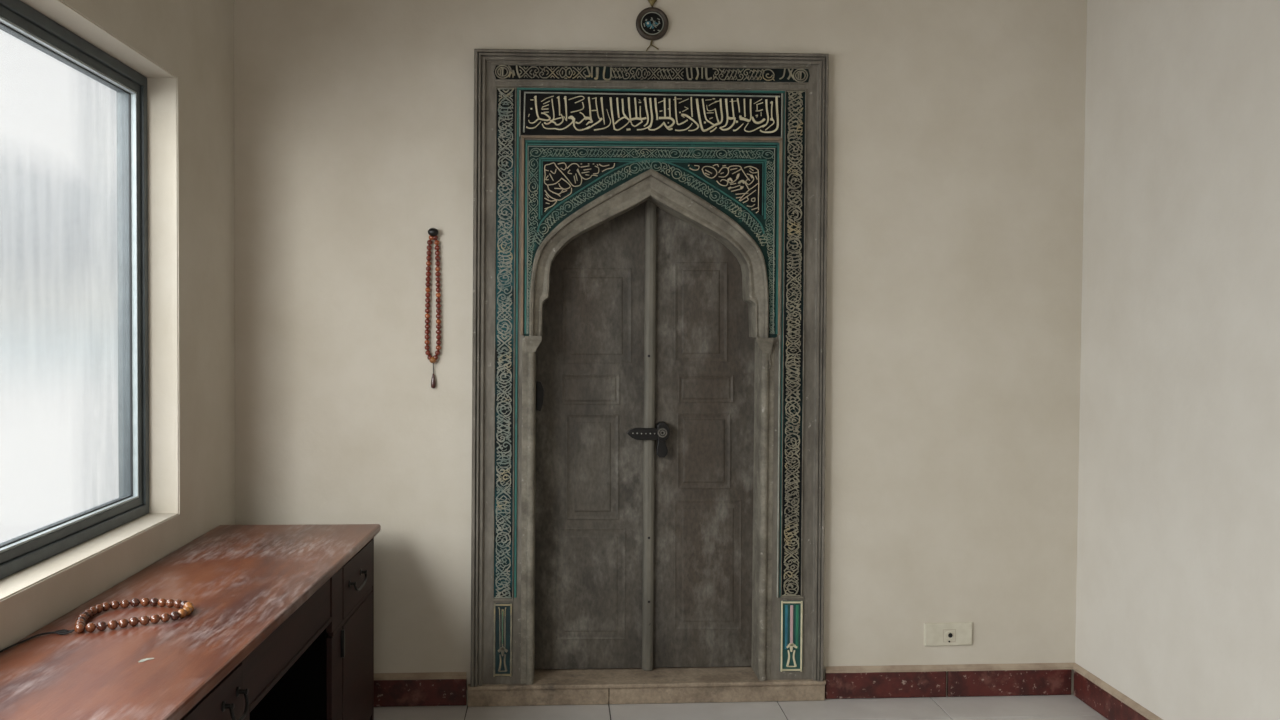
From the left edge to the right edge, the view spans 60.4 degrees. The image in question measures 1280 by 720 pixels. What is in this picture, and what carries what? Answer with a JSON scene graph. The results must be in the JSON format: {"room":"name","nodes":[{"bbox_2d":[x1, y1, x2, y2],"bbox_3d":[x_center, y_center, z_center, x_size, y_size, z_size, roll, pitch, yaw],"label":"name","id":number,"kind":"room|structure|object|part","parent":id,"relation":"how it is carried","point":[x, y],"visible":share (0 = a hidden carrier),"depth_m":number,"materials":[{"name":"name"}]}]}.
{"room":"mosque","nodes":[
{"label":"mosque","id":0,"kind":"room"},
{"bbox_2d":[0,0,234,650],"bbox_3d":[-1.502,0.016,1.355,0.170,3.240,6.230,0,2,-4],"label":"wall","id":1,"kind":"structure","parent":0,"point":[184,49],"depth_m":3.81,"materials":[{"name":"beige paint"}]},
{"bbox_2d":[0,0,148,579],"bbox_3d":[-1.628,-0.176,2.262,0.090,1.500,3.066,0,2,-4],"label":"window","id":2,"kind":"structure","parent":1,"relation":"in","point":[18,19],"depth_m":3.71,"materials":[{"name":"grey paint"}]},
{"bbox_2d":[464,702,787,719],"bbox_3d":[0.312,1.586,1.583,3.999,0.116,6.730,0,2,-4],"label":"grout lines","id":3,"kind":"structure","parent":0,"point":[777,702],"depth_m":4.52,"materials":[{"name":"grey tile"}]},
{"bbox_2d":[234,0,1086,704],"bbox_3d":[0.089,-0.066,4.745,3.999,3.240,0.300,0,2,-4],"label":"wall","id":4,"kind":"structure","parent":0,"point":[956,128],"depth_m":4.62,"materials":[{"name":"beige paint"}]},
{"bbox_2d":[374,672,466,706],"bbox_3d":[-1.188,1.362,4.532,0.937,0.135,0.018,0,2,-4],"label":"baseboard","id":5,"kind":"structure","parent":4,"relation":"attached to","point":[427,688],"depth_m":4.54,"materials":[{"name":"red stone"}]},
{"bbox_2d":[424,235,440,387],"bbox_3d":[-0.848,-0.210,4.506,0.069,0.654,0.031,0,2,-7],"label":"beads","id":6,"kind":"object","parent":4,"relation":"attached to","point":[430,358],"visible":1,"depth_m":4.50,"materials":[{"name":"red wood"}]},
{"bbox_2d":[431,373,435,387],"bbox_3d":[-0.849,0.085,4.520,0.020,0.064,0.020,0,2,-4],"label":"pendant","id":7,"kind":"object","parent":6,"relation":"attached to","point":[433,383],"depth_m":4.51,"materials":[{"name":"silver wood"}]},
{"bbox_2d":[428,228,437,235],"bbox_3d":[-0.844,-0.522,4.492,0.043,0.034,0.041,0,2,-4],"label":"wall hook","id":8,"kind":"object","parent":4,"relation":"attached to","point":[432,231],"visible":1,"depth_m":4.47,"materials":[{"name":"black metal"}]},
{"bbox_2d":[470,49,828,686],"bbox_3d":[0.040,0.034,4.647,1.477,2.629,0.206,0,2,-4],"label":"surround","id":9,"kind":"object","parent":4,"relation":"attached to","point":[733,146],"visible":1,"depth_m":4.56,"materials":[{"name":"grey wood"}]},
{"bbox_3d":[-0.569,1.160,4.563,0.079,0.305,0.004,0,2,-4],"label":"foot panel","id":10,"kind":"part","parent":9,"relation":"part of","materials":[{"name":"blue ceramic"}]},
{"bbox_3d":[-0.568,0.994,4.556,0.086,0.013,0.007,0,2,-4],"label":"cross rail","id":11,"kind":"part","parent":9,"relation":"part of","materials":[{"name":"grey wood"}]},
{"bbox_3d":[-0.558,-0.063,4.530,0.081,2.102,0.003,0,2,-4],"label":"border panel","id":12,"kind":"part","parent":9,"relation":"part of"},
{"bbox_3d":[-0.242,-0.710,4.531,0.317,0.220,0.002,0,2,-4],"label":"spandrel panel","id":13,"kind":"part","parent":9,"relation":"part of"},
{"bbox_2d":[535,200,656,670],"bbox_3d":[-0.220,0.301,4.740,0.580,2.078,0.078,0,2,-4],"label":"door","id":14,"kind":"structure","parent":9,"relation":"attached to","point":[596,352],"depth_m":4.74,"materials":[{"name":"paint"}]},
{"bbox_3d":[-0.213,0.127,4.733,0.255,0.134,0.004,0,2,-4],"label":"panel","id":15,"kind":"part","parent":14,"relation":"part of","materials":[{"name":"paint"}]},
{"bbox_3d":[-0.211,0.970,4.758,0.306,0.490,0.002,0,2,-4],"label":"panel","id":16,"kind":"part","parent":14,"relation":"part of","materials":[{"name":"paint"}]},
{"bbox_3d":[-0.204,0.462,4.743,0.231,0.460,0.004,0,2,-4],"label":"panel","id":17,"kind":"part","parent":14,"relation":"part of","materials":[{"name":"paint"}]},
{"bbox_3d":[-0.184,-0.189,4.726,0.303,0.415,0.003,0,2,-4],"label":"panel","id":18,"kind":"part","parent":14,"relation":"part of","materials":[{"name":"paint"}]},
{"bbox_3d":[0.037,-0.442,4.638,0.997,0.703,0.196,0,2,-4],"label":"arch moulding","id":19,"kind":"part","parent":9,"relation":"part of","materials":[{"name":"grey wood"}]},
{"bbox_3d":[0.050,-1.016,4.546,1.079,0.193,0.004,0,2,-4],"label":"inscription panel","id":20,"kind":"part","parent":9,"relation":"part of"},
{"bbox_3d":[0.055,-1.181,4.543,1.310,0.073,0.003,0,2,-4],"label":"border panel","id":21,"kind":"part","parent":9,"relation":"part of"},
{"bbox_2d":[627,207,754,667],"bbox_3d":[0.251,0.309,4.758,0.617,2.065,0.112,0,2,-4],"label":"door","id":22,"kind":"structure","parent":9,"relation":"attached to","point":[703,432],"depth_m":4.78,"materials":[{"name":"paint"}]},
{"bbox_3d":[0.095,0.376,4.718,0.048,0.083,0.014,0,2,-4],"label":"drop handle","id":23,"kind":"part","parent":22,"relation":"part of","materials":[{"name":"black metal"}]},
{"bbox_3d":[0.265,-0.208,4.759,0.239,0.434,0.003,0,2,-4],"label":"panel","id":24,"kind":"part","parent":22,"relation":"part of","materials":[{"name":"paint"}]},
{"bbox_3d":[0.279,0.396,4.777,0.239,0.332,0.004,0,2,-4],"label":"panel","id":25,"kind":"part","parent":22,"relation":"part of","materials":[{"name":"paint"}]},
{"bbox_3d":[0.287,0.125,4.770,0.246,0.125,0.004,0,2,-4],"label":"panel","id":26,"kind":"part","parent":22,"relation":"part of","materials":[{"name":"paint"}]},
{"bbox_3d":[0.297,0.895,4.793,0.304,0.572,0.002,0,2,-4],"label":"panel","id":27,"kind":"part","parent":22,"relation":"part of","materials":[{"name":"paint"}]},
{"bbox_3d":[0.355,-0.710,4.575,0.316,0.218,0.002,0,2,-4],"label":"spandrel panel","id":28,"kind":"part","parent":9,"relation":"part of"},
{"bbox_3d":[0.640,1.167,4.652,0.097,0.301,0.004,0,2,-4],"label":"foot panel","id":29,"kind":"part","parent":9,"relation":"part of","materials":[{"name":"teal paint"}]},
{"bbox_3d":[0.641,1.002,4.645,0.105,0.013,0.007,0,2,-4],"label":"cross rail","id":30,"kind":"part","parent":9,"relation":"part of","materials":[{"name":"grey wood"}]},
{"bbox_3d":[0.643,-0.063,4.618,0.090,2.124,0.003,0,2,-4],"label":"border panel","id":31,"kind":"part","parent":9,"relation":"part of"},
{"bbox_2d":[636,0,668,50],"bbox_3d":[0.051,-1.452,4.540,0.136,0.352,0.024,0,2,-4],"label":"medallion","id":32,"kind":"object","parent":4,"relation":"hanging from","point":[652,23],"visible":1,"depth_m":4.54,"materials":[{"name":"brown metal"}]},
{"bbox_2d":[924,622,972,645],"bbox_3d":[1.319,1.172,4.712,0.210,0.099,0.014,0,2,-4],"label":"wall socket","id":33,"kind":"object","parent":4,"relation":"attached to","point":[953,633],"visible":1,"depth_m":4.71,"materials":[{"name":"beige plastic"}]},
{"bbox_2d":[825,663,1074,698],"bbox_3d":[1.336,1.375,4.717,1.100,0.135,0.018,0,2,-4],"label":"baseboard","id":34,"kind":"structure","parent":4,"relation":"attached to","point":[1018,679],"depth_m":4.71,"materials":[{"name":"red stone"}]},
{"bbox_2d":[374,694,1107,719],"bbox_3d":[0.306,1.529,1.516,3.871,0.006,6.396,0,2,-4],"label":"floor tiles","id":35,"kind":"structure","parent":0,"point":[1028,707],"depth_m":4.53,"materials":[{"name":"grey tile"}]},
{"bbox_2d":[0,524,380,719],"bbox_3d":[-1.224,1.077,2.923,0.614,0.797,2.755,0,2,-4],"label":"writing desk","id":36,"kind":"object","parent":35,"relation":"on","point":[280,626],"visible":1,"depth_m":3.05,"materials":[{"name":"red wood"}]},
{"bbox_2d":[0,597,193,652],"bbox_3d":[-1.425,0.669,2.786,0.258,0.025,0.570,2,2,37],"label":"beads","id":37,"kind":"object","parent":36,"relation":"on","point":[187,608],"visible":1,"depth_m":2.86,"materials":[{"name":"brown wood"}]},
{"bbox_3d":[-1.481,0.679,2.625,0.072,0.011,0.279,1,2,18],"label":"tassel cord","id":38,"kind":"part","parent":37,"relation":"part of","materials":[{"name":"brown fabric"}]},
{"bbox_3d":[-0.957,0.743,2.159,0.017,0.016,1.124,0,2,-2],"label":"rail","id":39,"kind":"part","parent":36,"relation":"part of","materials":[{"name":"red wood"}]},
{"bbox_3d":[-1.075,0.844,2.134,0.292,0.179,1.075,0,2,-4],"label":"drawer","id":40,"kind":"part","parent":36,"relation":"part of","materials":[{"name":"red wood"}]},
{"bbox_3d":[-0.951,0.800,2.541,0.025,0.024,0.025,0,2,-4],"label":"handle post","id":41,"kind":"part","parent":36,"relation":"part of","materials":[{"name":"black metal"}]},
{"bbox_3d":[-0.945,0.824,2.594,0.018,0.054,0.121,0,2,-4],"label":"handle","id":42,"kind":"part","parent":36,"relation":"part of","materials":[{"name":"black metal"}]},
{"bbox_3d":[-0.955,0.797,2.644,0.025,0.024,0.025,0,2,-4],"label":"handle post","id":43,"kind":"part","parent":36,"relation":"part of","materials":[{"name":"black metal"}]},
{"bbox_3d":[-1.306,1.075,3.601,0.550,0.763,0.020,0,2,-4],"label":"panel","id":44,"kind":"part","parent":36,"relation":"part of","materials":[{"name":"black wood"}]},
{"bbox_3d":[-1.012,0.967,3.746,0.012,0.095,0.026,0,2,-4],"label":"door pull","id":45,"kind":"part","parent":36,"relation":"part of","materials":[{"name":"black metal"}]},
{"bbox_3d":[-1.034,0.895,3.947,0.019,0.017,0.641,0,2,-2],"label":"rail","id":46,"kind":"part","parent":36,"relation":"part of","materials":[{"name":"red wood"}]},
{"bbox_3d":[-1.334,1.056,4.263,0.591,0.763,0.025,0,2,-4],"label":"panel","id":47,"kind":"part","parent":36,"relation":"part of","materials":[{"name":"red wood"}]},
{"bbox_3d":[-1.006,0.783,3.851,0.025,0.024,0.025,0,2,-4],"label":"handle post","id":48,"kind":"part","parent":36,"relation":"part of","materials":[{"name":"black metal"}]},
{"bbox_3d":[-1.037,1.143,4.020,0.019,0.478,0.501,0,2,-2],"label":"cabinet door","id":49,"kind":"part","parent":36,"relation":"part of","materials":[{"name":"red wood"}]},
{"bbox_3d":[-1.171,0.791,4.001,0.308,0.179,0.498,0,2,-4],"label":"drawer","id":50,"kind":"part","parent":36,"relation":"part of","materials":[{"name":"red wood"}]},
{"bbox_3d":[-1.002,0.797,3.944,0.019,0.038,0.205,0,2,-4],"label":"handle","id":51,"kind":"part","parent":36,"relation":"part of","materials":[{"name":"black metal"}]},
{"bbox_2d":[467,666,825,706],"bbox_3d":[0.026,1.390,4.731,1.504,0.087,0.284,0,2,-4],"label":"threshold step","id":52,"kind":"structure","parent":35,"relation":"on","point":[597,686],"depth_m":4.62,"materials":[{"name":"stone"}]},
{"bbox_2d":[1075,0,1279,719],"bbox_3d":[2.222,0.036,1.629,0.200,3.240,6.230,0,2,-4],"label":"wall","id":53,"kind":"structure","parent":0,"point":[1178,581],"depth_m":3.95,"materials":[{"name":"beige paint"}]},
{"bbox_2d":[1073,663,1162,719],"bbox_3d":[1.990,1.422,3.206,0.017,0.135,3.130,0,2,-4],"label":"baseboard","id":54,"kind":"structure","parent":53,"relation":"attached to","point":[1109,702],"depth_m":4.47,"materials":[{"name":"red stone"}]}
]}

